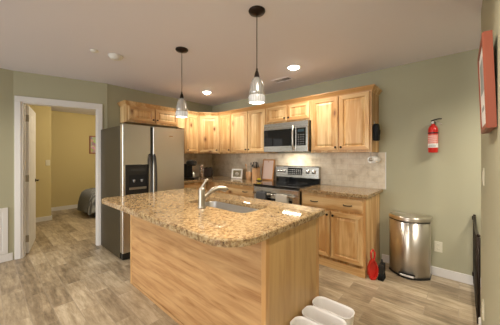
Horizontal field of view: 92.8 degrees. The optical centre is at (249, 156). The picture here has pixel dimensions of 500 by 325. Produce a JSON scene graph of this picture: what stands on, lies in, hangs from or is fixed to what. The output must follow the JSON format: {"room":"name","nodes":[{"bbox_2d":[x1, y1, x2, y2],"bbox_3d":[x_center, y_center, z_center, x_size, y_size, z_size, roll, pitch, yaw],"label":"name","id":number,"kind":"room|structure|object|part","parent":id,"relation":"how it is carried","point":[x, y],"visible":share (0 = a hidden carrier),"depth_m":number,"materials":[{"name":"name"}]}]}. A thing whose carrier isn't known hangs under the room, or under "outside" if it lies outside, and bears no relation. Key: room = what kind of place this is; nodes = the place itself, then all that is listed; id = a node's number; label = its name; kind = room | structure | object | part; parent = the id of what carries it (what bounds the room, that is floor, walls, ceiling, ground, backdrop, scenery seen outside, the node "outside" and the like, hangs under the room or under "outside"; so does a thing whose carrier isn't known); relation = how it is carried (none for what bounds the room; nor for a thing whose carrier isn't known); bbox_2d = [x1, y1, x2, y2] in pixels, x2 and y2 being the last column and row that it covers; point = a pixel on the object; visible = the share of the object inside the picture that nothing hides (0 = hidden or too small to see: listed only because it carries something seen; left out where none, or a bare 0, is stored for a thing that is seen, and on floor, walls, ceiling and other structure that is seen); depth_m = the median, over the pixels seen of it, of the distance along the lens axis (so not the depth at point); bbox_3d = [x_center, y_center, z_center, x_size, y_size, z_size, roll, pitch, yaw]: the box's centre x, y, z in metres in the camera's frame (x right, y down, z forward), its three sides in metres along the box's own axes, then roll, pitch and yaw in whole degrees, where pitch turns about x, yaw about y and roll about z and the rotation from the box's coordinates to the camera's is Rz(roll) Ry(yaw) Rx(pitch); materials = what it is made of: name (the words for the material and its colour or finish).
{"room":"kitchen","nodes":[
{"label":"kitchen","id":0,"kind":"room"},
{"bbox_2d":[0,68,12,253],"bbox_3d":[-4.258,0.115,1.810,0.120,2.440,3.490,0,0,42],"label":"wall","id":1,"kind":"structure","parent":0,"point":[6,76],"depth_m":3.04,"materials":[{"name":"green paint"}]},
{"bbox_2d":[0,208,7,254],"bbox_3d":[-3.255,0.945,2.839,0.016,0.580,0.520,0,0,42],"label":"vent panel","id":2,"kind":"object","parent":1,"relation":"attached to","point":[3,211],"visible":1,"depth_m":3.00,"materials":[{"name":"white paint"}]},
{"bbox_2d":[0,253,12,262],"bbox_3d":[-4.176,1.288,1.801,0.015,0.095,3.385,0,0,42],"label":"baseboard","id":3,"kind":"structure","parent":1,"relation":"attached to","point":[5,257],"depth_m":3.02,"materials":[{"name":"white paint"}]},
{"bbox_2d":[29,105,50,217],"bbox_3d":[-5.060,0.115,4.056,0.120,2.440,2.585,0,0,42],"label":"wall","id":4,"kind":"structure","parent":0,"point":[43,113],"depth_m":4.89,"materials":[{"name":"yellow paint"}]},
{"bbox_2d":[36,216,50,221],"bbox_3d":[-4.970,1.288,4.056,0.015,0.095,2.465,0,0,42],"label":"baseboard","id":5,"kind":"structure","parent":4,"relation":"attached to","point":[45,218],"depth_m":4.88,"materials":[{"name":"white paint"}]},
{"bbox_2d":[13,71,106,259],"bbox_3d":[-2.654,0.115,3.397,1.062,2.440,0.120,0,0,-32],"label":"wall","id":6,"kind":"structure","parent":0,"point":[25,84],"depth_m":3.31,"materials":[{"name":"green paint"}]},
{"bbox_2d":[14,96,102,259],"bbox_3d":[-2.662,0.276,3.381,0.966,2.118,0.138,0,0,-32],"label":"door frame","id":7,"kind":"structure","parent":6,"relation":"attached to","point":[17,99],"depth_m":3.15,"materials":[{"name":"white paint"}]},
{"bbox_2d":[25,105,38,253],"bbox_3d":[-3.253,0.313,3.536,0.132,2.020,0.758,0,0,-37],"label":"door","id":8,"kind":"structure","parent":7,"relation":"attached to","point":[30,115],"depth_m":3.36,"materials":[{"name":"white paint"}]},
{"bbox_2d":[51,111,95,206],"bbox_3d":[-4.907,0.115,5.735,0.120,2.440,5.300,0,0,42],"label":"wall","id":9,"kind":"structure","parent":0,"point":[73,169],"depth_m":6.04,"materials":[{"name":"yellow paint"}]},
{"bbox_2d":[51,204,77,210],"bbox_3d":[-4.917,1.288,5.623,0.015,0.095,4.880,0,0,42],"label":"baseboard","id":10,"kind":"structure","parent":9,"relation":"attached to","point":[75,205],"depth_m":5.93,"materials":[{"name":"white paint"}]},
{"bbox_2d":[89,136,95,153],"bbox_3d":[-4.171,-0.305,6.458,0.022,0.480,0.320,0,0,42],"label":"framed picture","id":11,"kind":"object","parent":9,"relation":"attached to","point":[92,139],"visible":0.41,"depth_m":6.38,"materials":[{"name":"brown"}]},
{"bbox_2d":[91,137,95,152],"bbox_3d":[-4.163,-0.305,6.452,0.002,0.420,0.260,0,0,42],"label":"print","id":12,"kind":"object","parent":11,"relation":"attached to","point":[93,139],"depth_m":6.40},
{"bbox_2d":[107,84,211,128],"bbox_3d":[-1.564,0.115,4.470,0.121,2.440,2.162,0,0,39],"label":"wall","id":13,"kind":"structure","parent":0,"point":[115,94],"depth_m":3.94,"materials":[{"name":"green paint"}]},
{"bbox_2d":[120,105,184,128],"bbox_3d":[-1.608,-0.652,4.044,0.300,0.295,1.010,0,0,42],"label":"upper cabinet","id":14,"kind":"object","parent":13,"relation":"attached to","point":[129,114],"visible":0.99,"depth_m":3.87,"materials":[{"name":"brown wood"}]},
{"bbox_3d":[-1.708,-0.660,3.763,0.020,0.220,0.413,0,0,42],"label":"door","id":15,"kind":"part","parent":14,"relation":"part of","materials":[{"name":"brown wood"}]},
{"bbox_3d":[-1.424,-0.660,4.083,0.020,0.220,0.413,0,0,42],"label":"door","id":16,"kind":"part","parent":14,"relation":"part of","materials":[{"name":"brown wood"}]},
{"bbox_2d":[117,84,381,115],"bbox_3d":[-0.100,-0.804,3.813,3.825,0.068,1.342,0,0,13],"label":"crown molding","id":17,"kind":"structure","parent":14,"relation":"attached to","point":[374,88],"depth_m":3.63,"materials":[{"name":"brown wood"}]},
{"bbox_2d":[176,115,197,153],"bbox_3d":[-1.185,-0.425,4.550,0.340,0.750,0.305,0,0,42],"label":"upper cabinet","id":18,"kind":"object","parent":13,"relation":"attached to","point":[191,123],"visible":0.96,"depth_m":4.44,"materials":[{"name":"brown wood"}]},
{"bbox_3d":[-1.101,-0.425,4.476,0.019,0.750,0.305,0,0,42],"label":"frame","id":19,"kind":"part","parent":18,"relation":"part of","materials":[{"name":"brown wood"}]},
{"bbox_3d":[-1.087,-0.422,4.463,0.020,0.695,0.261,0,0,42],"label":"door","id":20,"kind":"part","parent":18,"relation":"part of","materials":[{"name":"brown wood"}]},
{"bbox_2d":[0,208,477,324],"bbox_3d":[-1.803,1.375,1.911,10.200,0.080,6.900,0,0,42],"label":"floor","id":21,"kind":"structure","parent":0,"point":[64,278],"depth_m":2.33,"materials":[{"name":"brown wood"}]},
{"bbox_2d":[77,188,95,216],"bbox_3d":[-3.163,1.045,6.022,1.074,0.580,1.850,0,0,42],"label":"bed","id":22,"kind":"object","parent":21,"relation":"on","point":[86,202],"visible":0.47,"depth_m":5.25,"materials":[{"name":"grey fabric"}]},
{"bbox_2d":[101,124,183,259],"bbox_3d":[-1.593,0.457,3.586,0.890,1.733,0.895,0,0,42],"label":"refrigerator","id":23,"kind":"object","parent":21,"relation":"on","point":[135,159],"visible":0.7,"depth_m":3.25,"materials":[{"name":"grey metal"}]},
{"bbox_3d":[-1.516,0.412,3.164,0.082,1.645,0.360,0,0,42],"label":"door","id":24,"kind":"part","parent":23,"relation":"part of","materials":[{"name":"silver metal"}]},
{"bbox_3d":[-1.359,0.406,3.245,0.087,0.878,0.029,0,0,42],"label":"handle","id":25,"kind":"part","parent":23,"relation":"part of","materials":[{"name":"grey metal"}]},
{"bbox_3d":[-1.312,0.406,3.298,0.087,0.878,0.029,0,0,42],"label":"handle","id":26,"kind":"part","parent":23,"relation":"part of","materials":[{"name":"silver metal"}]},
{"bbox_3d":[-1.208,0.412,3.512,0.082,1.645,0.491,0,0,42],"label":"door","id":27,"kind":"part","parent":23,"relation":"part of","materials":[{"name":"silver metal"}]},
{"bbox_2d":[184,182,206,190],"bbox_3d":[-1.191,0.897,4.316,0.607,0.875,0.620,0,0,42],"label":"base cabinet","id":28,"kind":"object","parent":21,"relation":"on","point":[196,185],"visible":0.14,"depth_m":4.17,"materials":[{"name":"brown wood"}]},
{"bbox_2d":[207,182,219,192],"bbox_3d":[-0.689,0.897,4.710,0.928,0.875,0.626,0,0,42],"label":"base cabinet","id":29,"kind":"object","parent":21,"relation":"on","point":[210,185],"visible":0.02,"depth_m":4.30,"materials":[{"name":"brown wood"}]},
{"bbox_2d":[184,175,275,185],"bbox_3d":[-0.592,0.438,4.202,1.748,0.040,1.259,0,0,42],"label":"countertop","id":30,"kind":"structure","parent":29,"relation":"on","point":[221,179],"depth_m":4.10,"materials":[{"name":"stone"}]},
{"bbox_2d":[184,160,198,179],"bbox_3d":[-1.078,0.240,4.365,0.230,0.356,0.190,0,0,17],"label":"coffee maker","id":31,"kind":"object","parent":30,"relation":"on","point":[188,174],"visible":0.98,"depth_m":4.30,"materials":[{"name":"black plastic"}]},
{"bbox_2d":[200,165,203,178],"bbox_3d":[-0.898,0.290,4.437,0.082,0.255,0.080,0,0,42],"label":"rack","id":32,"kind":"object","parent":30,"relation":"on","point":[201,166],"visible":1,"depth_m":4.42,"materials":[{"name":"silver metal"}]},
{"bbox_2d":[203,167,212,176],"bbox_3d":[-0.826,0.316,4.768,0.185,0.183,0.280,0,0,-3],"label":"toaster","id":33,"kind":"object","parent":30,"relation":"on","point":[208,171],"visible":1,"depth_m":4.63,"materials":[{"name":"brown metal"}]},
{"bbox_2d":[231,169,242,178],"bbox_3d":[-0.241,0.326,4.440,0.210,0.183,0.069,0,0,14],"label":"photo frame","id":34,"kind":"object","parent":30,"relation":"on","point":[236,173],"visible":1,"depth_m":4.43,"materials":[{"name":"white plastic"}]},
{"bbox_2d":[233,170,240,176],"bbox_3d":[-0.242,0.325,4.435,0.152,0.122,0.035,0,0,14],"label":"photo","id":35,"kind":"object","parent":34,"relation":"attached to","point":[236,173],"depth_m":4.43,"materials":[{"name":"beige paper"}]},
{"bbox_2d":[246,171,251,179],"bbox_3d":[-0.019,0.347,4.245,0.110,0.142,0.110,0,0,42],"label":"utensil crock","id":36,"kind":"object","parent":30,"relation":"on","point":[248,174],"visible":0.98,"depth_m":4.20,"materials":[{"name":"brown wood"}]},
{"bbox_2d":[252,162,260,179],"bbox_3d":[0.114,0.255,4.154,0.100,0.326,0.120,0,0,42],"label":"knife block","id":37,"kind":"object","parent":30,"relation":"on","point":[256,170],"visible":0.94,"depth_m":4.12,"materials":[{"name":"brown wood"}]},
{"bbox_2d":[261,159,274,180],"bbox_3d":[0.314,0.236,4.146,0.250,0.360,0.070,0,0,42],"label":"cutting board","id":38,"kind":"object","parent":30,"relation":"on","point":[268,164],"visible":1,"depth_m":4.14,"materials":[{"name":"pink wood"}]},
{"bbox_2d":[130,215,318,324],"bbox_3d":[-0.357,0.897,2.164,1.798,0.876,0.689,0,0,42],"label":"kitchen island","id":39,"kind":"object","parent":21,"relation":"on","point":[270,281],"visible":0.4,"depth_m":1.64,"materials":[{"name":"brown wood"}]},
{"bbox_3d":[-0.586,1.321,1.912,1.741,0.028,0.004,0,0,42],"label":"trim","id":40,"kind":"part","parent":39,"relation":"part of","materials":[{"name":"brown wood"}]},
{"bbox_3d":[-0.579,0.886,1.916,1.755,0.838,0.012,0,0,42],"label":"panel","id":41,"kind":"part","parent":39,"relation":"part of","materials":[{"name":"brown wood"}]},
{"bbox_2d":[102,188,324,246],"bbox_3d":[-0.443,0.434,2.105,1.867,0.042,1.020,0,0,42],"label":"island countertop","id":42,"kind":"structure","parent":39,"relation":"on","point":[176,210],"depth_m":1.69,"materials":[{"name":"stone"}]},
{"bbox_2d":[197,179,227,208],"bbox_3d":[-0.303,0.295,1.942,0.250,0.237,0.070,0,0,-25],"label":"faucet","id":43,"kind":"object","parent":42,"relation":"on","point":[202,196],"visible":1,"depth_m":1.89,"materials":[{"name":"silver metal"}]},
{"bbox_3d":[-0.283,0.297,1.940,0.214,0.114,0.047,0,0,-24],"label":"spout","id":44,"kind":"part","parent":43,"relation":"part of","materials":[{"name":"silver metal"}]},
{"bbox_2d":[197,201,258,212],"bbox_3d":[-0.214,0.545,2.075,0.784,0.179,0.380,0,0,42],"label":"sink","id":45,"kind":"object","parent":42,"relation":"in","point":[225,206],"visible":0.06,"depth_m":2.28,"materials":[{"name":"grey metal"}]},
{"bbox_3d":[0.303,0.898,1.567,0.012,0.874,0.600,0,0,42],"label":"panel","id":46,"kind":"part","parent":39,"relation":"part of","materials":[{"name":"brown wood"}]},
{"bbox_2d":[220,183,253,197],"bbox_3d":[-0.040,0.897,4.120,0.805,0.875,0.650,0,0,42],"label":"base cabinet","id":47,"kind":"object","parent":21,"relation":"on","point":[233,189],"visible":0.12,"depth_m":3.85,"materials":[{"name":"brown wood"}]},
{"bbox_2d":[253,165,320,204],"bbox_3d":[0.534,0.735,3.559,0.774,1.160,0.702,0,0,42],"label":"stove","id":48,"kind":"object","parent":21,"relation":"on","point":[289,181],"visible":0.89,"depth_m":3.56,"materials":[{"name":"grey metal"}]},
{"bbox_2d":[256,191,266,199],"bbox_3d":[0.165,0.654,3.431,0.170,0.282,0.054,0,0,42],"label":"dish towel","id":49,"kind":"object","parent":48,"relation":"hanging from","point":[259,195],"visible":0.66,"depth_m":3.41,"materials":[{"name":"grey fabric"}]},
{"bbox_3d":[0.322,0.535,3.319,0.694,0.025,0.062,0,0,42],"label":"handle","id":50,"kind":"part","parent":48,"relation":"part of","materials":[{"name":"silver metal"}]},
{"bbox_3d":[0.354,0.792,3.356,0.766,0.685,0.035,0,0,42],"label":"oven door","id":51,"kind":"part","parent":48,"relation":"part of","materials":[{"name":"silver metal"}]},
{"bbox_2d":[275,194,287,202],"bbox_3d":[0.426,0.664,3.199,0.180,0.302,0.054,0,0,42],"label":"dish towel","id":52,"kind":"object","parent":48,"relation":"hanging from","point":[279,197],"visible":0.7,"depth_m":3.18,"materials":[{"name":"beige fabric"}]},
{"bbox_2d":[253,181,319,188],"bbox_3d":[0.544,0.421,3.569,0.774,0.017,0.625,0,0,42],"label":"cooktop","id":53,"kind":"object","parent":48,"relation":"in","point":[271,184],"depth_m":3.48,"materials":[{"name":"black glass"}]},
{"bbox_2d":[290,316,319,324],"bbox_3d":[0.373,1.184,1.419,0.276,0.302,0.140,0,0,42],"label":"storage bin","id":54,"kind":"object","parent":21,"relation":"on","point":[299,320],"visible":1,"depth_m":1.52,"materials":[{"name":"white plastic"}]},
{"bbox_2d":[302,305,346,324],"bbox_3d":[0.471,1.184,1.528,0.276,0.302,0.140,0,0,42],"label":"storage bin","id":55,"kind":"object","parent":21,"relation":"on","point":[322,317],"visible":1,"depth_m":1.59,"materials":[{"name":"white plastic"}]},
{"bbox_2d":[312,296,354,324],"bbox_3d":[0.569,1.184,1.638,0.276,0.302,0.140,0,0,42],"label":"storage bin","id":56,"kind":"object","parent":21,"relation":"on","point":[340,310],"visible":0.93,"depth_m":1.68,"materials":[{"name":"white plastic"}]},
{"bbox_2d":[302,192,379,277],"bbox_3d":[1.151,0.897,3.063,0.780,0.875,0.650,0,0,42],"label":"base cabinet","id":57,"kind":"object","parent":21,"relation":"on","point":[349,228],"visible":0.88,"depth_m":2.76,"materials":[{"name":"brown wood"}]},
{"bbox_3d":[0.824,0.935,2.976,0.357,0.550,0.020,0,0,42],"label":"door","id":58,"kind":"part","parent":57,"relation":"part of","materials":[{"name":"brown wood"}]},
{"bbox_3d":[0.964,0.560,2.852,0.730,0.140,0.020,0,0,42],"label":"drawer","id":59,"kind":"part","parent":57,"relation":"part of","materials":[{"name":"brown wood"}]},
{"bbox_2d":[300,184,382,198],"bbox_3d":[1.165,0.438,3.055,0.822,0.040,0.642,0,0,42],"label":"countertop","id":60,"kind":"structure","parent":57,"relation":"on","point":[347,191],"depth_m":2.90,"materials":[{"name":"stone"}]},
{"bbox_3d":[1.103,0.935,2.728,0.357,0.550,0.020,0,0,42],"label":"door","id":61,"kind":"part","parent":57,"relation":"part of","materials":[{"name":"brown wood"}]},
{"bbox_2d":[367,249,378,279],"bbox_3d":[1.330,1.166,2.580,0.102,0.330,0.039,0,0,4],"label":"dustpan","id":62,"kind":"object","parent":21,"relation":"on","point":[372,268],"visible":1,"depth_m":2.58,"materials":[{"name":"red plastic"}]},
{"bbox_3d":[1.331,1.072,2.581,0.058,0.143,0.019,0,0,4],"label":"handle","id":63,"kind":"part","parent":62,"relation":"part of","materials":[{"name":"red plastic"}]},
{"bbox_2d":[378,259,385,281],"bbox_3d":[1.436,1.232,2.594,0.055,0.208,0.124,0,0,42],"label":"brush","id":64,"kind":"object","parent":21,"relation":"on","point":[382,266],"visible":1,"depth_m":2.56,"materials":[{"name":"black plastic"}]},
{"bbox_2d":[389,211,431,280],"bbox_3d":[1.789,1.002,2.687,0.400,0.665,0.270,0,0,42],"label":"trash can","id":65,"kind":"object","parent":21,"relation":"on","point":[409,234],"visible":1,"depth_m":2.58,"materials":[{"name":"silver metal"}]},
{"bbox_3d":[1.790,0.694,2.688,0.400,0.047,0.268,0,0,42],"label":"lid","id":66,"kind":"part","parent":65,"relation":"part of","materials":[{"name":"silver metal"}]},
{"bbox_2d":[0,0,482,114],"bbox_3d":[-1.803,-1.145,1.911,10.200,0.080,6.900,0,0,42],"label":"ceiling","id":67,"kind":"structure","parent":0,"point":[330,40],"depth_m":2.27,"materials":[{"name":"white paint"}]},
{"bbox_2d":[108,53,122,60],"bbox_3d":[-1.477,-1.083,2.625,0.144,0.044,0.144,0,0,42],"label":"smoke detector","id":68,"kind":"object","parent":67,"relation":"attached to","point":[116,57],"visible":1,"depth_m":2.58,"materials":[{"name":"white plastic"}]},
{"bbox_2d":[175,47,187,117],"bbox_3d":[-0.705,-0.754,2.462,0.128,0.702,0.128,0,0,42],"label":"pendant light","id":69,"kind":"object","parent":67,"relation":"hanging from","point":[181,108],"visible":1,"depth_m":2.42,"materials":[{"name":"black metal"}]},
{"bbox_3d":[-0.705,-0.528,2.462,0.118,0.139,0.118,0,0,42],"label":"lamp shade","id":70,"kind":"part","parent":69,"relation":"part of","materials":[{"name":"clear glass"}]},
{"bbox_2d":[248,5,264,104],"bbox_3d":[0.052,-0.754,1.807,0.128,0.702,0.128,0,0,42],"label":"pendant light","id":71,"kind":"object","parent":67,"relation":"hanging from","point":[256,93],"visible":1,"depth_m":1.77,"materials":[{"name":"black metal"}]},
{"bbox_3d":[0.052,-0.864,1.807,0.006,0.422,0.006,0,0,42],"label":"cord","id":72,"kind":"part","parent":71,"relation":"part of","materials":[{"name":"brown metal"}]},
{"bbox_3d":[0.052,-0.528,1.807,0.118,0.139,0.118,0,0,42],"label":"lamp shade","id":73,"kind":"part","parent":71,"relation":"part of","materials":[{"name":"clear glass"}]},
{"bbox_2d":[271,76,293,82],"bbox_3d":[0.472,-1.101,3.436,0.300,0.008,0.160,0,0,42],"label":"ceiling vent","id":74,"kind":"object","parent":67,"relation":"in","point":[287,78],"visible":1,"depth_m":3.42,"materials":[{"name":"white metal"}]},
{"bbox_2d":[286,65,300,69],"bbox_3d":[0.543,-1.090,2.958,0.180,0.030,0.180,0,0,42],"label":"recessed light","id":75,"kind":"object","parent":67,"relation":"in","point":[291,67],"visible":1,"depth_m":2.93,"materials":[{"name":"white plastic"}]},
{"bbox_2d":[212,48,480,275],"bbox_3d":[1.629,0.115,3.158,6.720,2.440,0.120,0,0,42],"label":"wall","id":76,"kind":"structure","parent":0,"point":[444,186],"depth_m":2.70,"materials":[{"name":"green paint"}]},
{"bbox_2d":[198,116,219,153],"bbox_3d":[-0.806,-0.425,4.826,0.614,0.750,0.608,0,0,42],"label":"upper cabinet","id":77,"kind":"object","parent":76,"relation":"attached to","point":[208,126],"visible":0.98,"depth_m":4.58,"materials":[{"name":"brown wood"}]},
{"bbox_2d":[220,114,232,153],"bbox_3d":[-0.370,-0.425,4.603,0.340,0.750,0.366,0,0,42],"label":"upper cabinet","id":78,"kind":"object","parent":76,"relation":"attached to","point":[226,120],"visible":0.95,"depth_m":4.47,"materials":[{"name":"brown wood"}]},
{"bbox_2d":[232,109,277,153],"bbox_3d":[0.060,-0.425,4.221,0.810,0.750,0.366,0,0,42],"label":"upper cabinet","id":79,"kind":"object","parent":76,"relation":"attached to","point":[247,127],"visible":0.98,"depth_m":4.09,"materials":[{"name":"brown wood"}]},
{"bbox_3d":[-0.182,-0.422,4.243,0.376,0.695,0.020,0,0,42],"label":"door","id":80,"kind":"part","parent":79,"relation":"part of","materials":[{"name":"brown wood"}]},
{"bbox_3d":[0.110,-0.422,3.984,0.376,0.695,0.020,0,0,42],"label":"door","id":81,"kind":"part","parent":79,"relation":"part of","materials":[{"name":"brown wood"}]},
{"bbox_2d":[184,152,385,188],"bbox_3d":[0.031,0.184,3.666,3.403,0.467,1.239,0,0,42],"label":"backsplash","id":82,"kind":"structure","parent":76,"relation":"attached to","point":[340,169],"depth_m":3.54,"materials":[{"name":"tile"}]},
{"bbox_3d":[1.708,0.184,2.999,0.009,0.467,0.011,0,0,42],"label":"edge trim","id":83,"kind":"part","parent":82,"relation":"part of","materials":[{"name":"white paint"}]},
{"bbox_2d":[267,101,310,123],"bbox_3d":[0.654,-0.655,3.694,0.780,0.290,0.366,0,0,42],"label":"upper cabinet","id":84,"kind":"object","parent":76,"relation":"attached to","point":[298,111],"visible":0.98,"depth_m":3.55,"materials":[{"name":"brown wood"}]},
{"bbox_3d":[0.418,-0.652,3.710,0.360,0.235,0.020,0,0,42],"label":"door","id":85,"kind":"part","parent":84,"relation":"part of","materials":[{"name":"brown wood"}]},
{"bbox_2d":[264,120,310,151],"bbox_3d":[0.620,-0.282,3.655,0.770,0.435,0.466,0,0,42],"label":"microwave","id":86,"kind":"object","parent":84,"relation":"attached to","point":[295,136],"visible":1,"depth_m":3.47,"materials":[{"name":"grey metal"}]},
{"bbox_3d":[0.444,-0.238,3.596,0.585,0.347,0.027,0,0,42],"label":"door","id":87,"kind":"part","parent":86,"relation":"part of","materials":[{"name":"black glass"}]},
{"bbox_3d":[0.515,-0.458,3.537,0.770,0.085,0.020,0,0,42],"label":"panel","id":88,"kind":"part","parent":86,"relation":"part of","materials":[{"name":"silver metal"}]},
{"bbox_3d":[0.612,-0.263,3.393,0.028,0.357,0.065,0,0,32],"label":"handle","id":89,"kind":"part","parent":86,"relation":"part of","materials":[{"name":"silver metal"}]},
{"bbox_3d":[0.733,-0.238,3.340,0.182,0.347,0.027,0,0,42],"label":"control panel","id":90,"kind":"part","parent":86,"relation":"part of","materials":[{"name":"silver metal"}]},
{"bbox_3d":[0.699,-0.652,3.461,0.360,0.235,0.020,0,0,42],"label":"door","id":91,"kind":"part","parent":84,"relation":"part of","materials":[{"name":"brown wood"}]},
{"bbox_2d":[311,91,378,152],"bbox_3d":[1.238,-0.425,3.176,0.780,0.750,0.366,0,0,42],"label":"upper cabinet","id":92,"kind":"object","parent":76,"relation":"attached to","point":[341,124],"visible":0.98,"depth_m":3.02,"materials":[{"name":"brown wood"}]},
{"bbox_3d":[1.002,-0.422,3.193,0.360,0.695,0.020,0,0,42],"label":"door","id":93,"kind":"part","parent":92,"relation":"part of","materials":[{"name":"brown wood"}]},
{"bbox_3d":[1.282,-0.422,2.944,0.360,0.695,0.020,0,0,42],"label":"door","id":94,"kind":"part","parent":92,"relation":"part of","materials":[{"name":"brown wood"}]},
{"bbox_2d":[373,122,379,140],"bbox_3d":[1.519,-0.303,2.859,0.060,0.237,0.138,0,0,42],"label":"oven mitt","id":95,"kind":"object","parent":92,"relation":"hanging from","point":[376,127],"visible":1,"depth_m":2.81,"materials":[{"name":"black fabric"}]},
{"bbox_2d":[382,254,472,284],"bbox_3d":[2.710,1.288,2.108,2.770,0.095,0.015,0,0,42],"label":"baseboard","id":96,"kind":"structure","parent":76,"relation":"attached to","point":[460,277],"depth_m":2.58,"materials":[{"name":"white paint"}]},
{"bbox_2d":[428,118,441,152],"bbox_3d":[2.035,-0.229,2.635,0.098,0.377,0.120,0,0,-4],"label":"fire extinguisher","id":97,"kind":"object","parent":76,"relation":"attached to","point":[433,132],"visible":1,"depth_m":2.61,"materials":[{"name":"red metal"}]},
{"bbox_2d":[434,241,441,252],"bbox_3d":[2.099,1.010,2.655,0.072,0.116,0.009,0,0,42],"label":"power outlet","id":98,"kind":"object","parent":76,"relation":"attached to","point":[437,245],"visible":1,"depth_m":2.66,"materials":[{"name":"beige plastic"}]},
{"bbox_2d":[481,0,499,324],"bbox_3d":[-0.096,0.115,-0.369,0.120,2.440,5.755,0,0,42],"label":"wall","id":99,"kind":"structure","parent":0,"point":[490,11],"depth_m":1.19,"materials":[{"name":"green paint"}]},
{"bbox_2d":[472,214,480,323],"bbox_3d":[2.045,0.953,2.158,0.030,0.705,0.819,0,0,42],"label":"gate","id":100,"kind":"object","parent":99,"relation":"attached to","point":[476,273],"visible":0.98,"depth_m":1.97,"materials":[{"name":"black metal"}]},
{"bbox_3d":[2.308,0.953,2.449,0.022,0.705,0.022,0,0,42],"label":"post","id":101,"kind":"part","parent":100,"relation":"part of","materials":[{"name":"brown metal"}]},
{"bbox_3d":[2.045,1.275,2.153,0.022,0.022,0.790,0,0,42],"label":"rail","id":102,"kind":"part","parent":100,"relation":"part of","materials":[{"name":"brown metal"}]},
{"bbox_3d":[2.045,0.645,2.153,0.022,0.072,0.794,0,0,42],"label":"rail","id":103,"kind":"part","parent":100,"relation":"part of","materials":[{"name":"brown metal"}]},
{"bbox_3d":[1.783,0.970,1.858,0.022,0.670,0.022,0,0,42],"label":"post","id":104,"kind":"part","parent":100,"relation":"part of","materials":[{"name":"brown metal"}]},
{"bbox_2d":[482,299,483,320],"bbox_3d":[1.556,1.025,1.591,0.009,0.116,0.072,0,0,42],"label":"power outlet","id":105,"kind":"object","parent":99,"relation":"attached to","point":[482,299],"visible":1,"depth_m":1.58,"materials":[{"name":"beige plastic"}]},
{"bbox_2d":[482,168,484,185],"bbox_3d":[1.538,0.135,1.570,0.008,0.116,0.072,0,0,42],"label":"light switch","id":106,"kind":"object","parent":99,"relation":"attached to","point":[483,172],"visible":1,"depth_m":1.54,"materials":[{"name":"beige plastic"}]},
{"bbox_3d":[1.539,0.135,1.569,0.006,0.116,0.072,0,0,42],"label":"plate","id":107,"kind":"part","parent":106,"relation":"part of","materials":[{"name":"beige plastic"}]},
{"bbox_2d":[477,30,496,133],"bbox_3d":[1.130,-0.324,1.141,0.046,0.410,0.380,0,0,42],"label":"framed picture","id":108,"kind":"object","parent":99,"relation":"attached to","point":[486,74],"visible":1,"depth_m":1.00,"materials":[{"name":"red wood"}]},
{"bbox_2d":[480,57,483,96],"bbox_3d":[1.119,-0.379,1.150,0.001,0.150,0.180,-3,-2,42],"label":"print","id":109,"kind":"object","parent":108,"relation":"attached to","point":[481,63],"depth_m":1.14,"materials":[{"name":"grey paper"}]},
{"bbox_3d":[1.531,0.007,2.941,0.044,0.112,0.306,0,0,42],"label":"paper towel holder","id":110,"kind":"object","parent":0,"visible":0},
{"bbox_2d":[367,156,380,163],"bbox_3d":[1.537,0.045,2.945,0.088,0.088,0.260,0,0,42],"label":"paper towel roll","id":111,"kind":"object","parent":110,"relation":"on","point":[376,159],"visible":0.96,"depth_m":2.87,"materials":[{"name":"white paper"}]}
]}

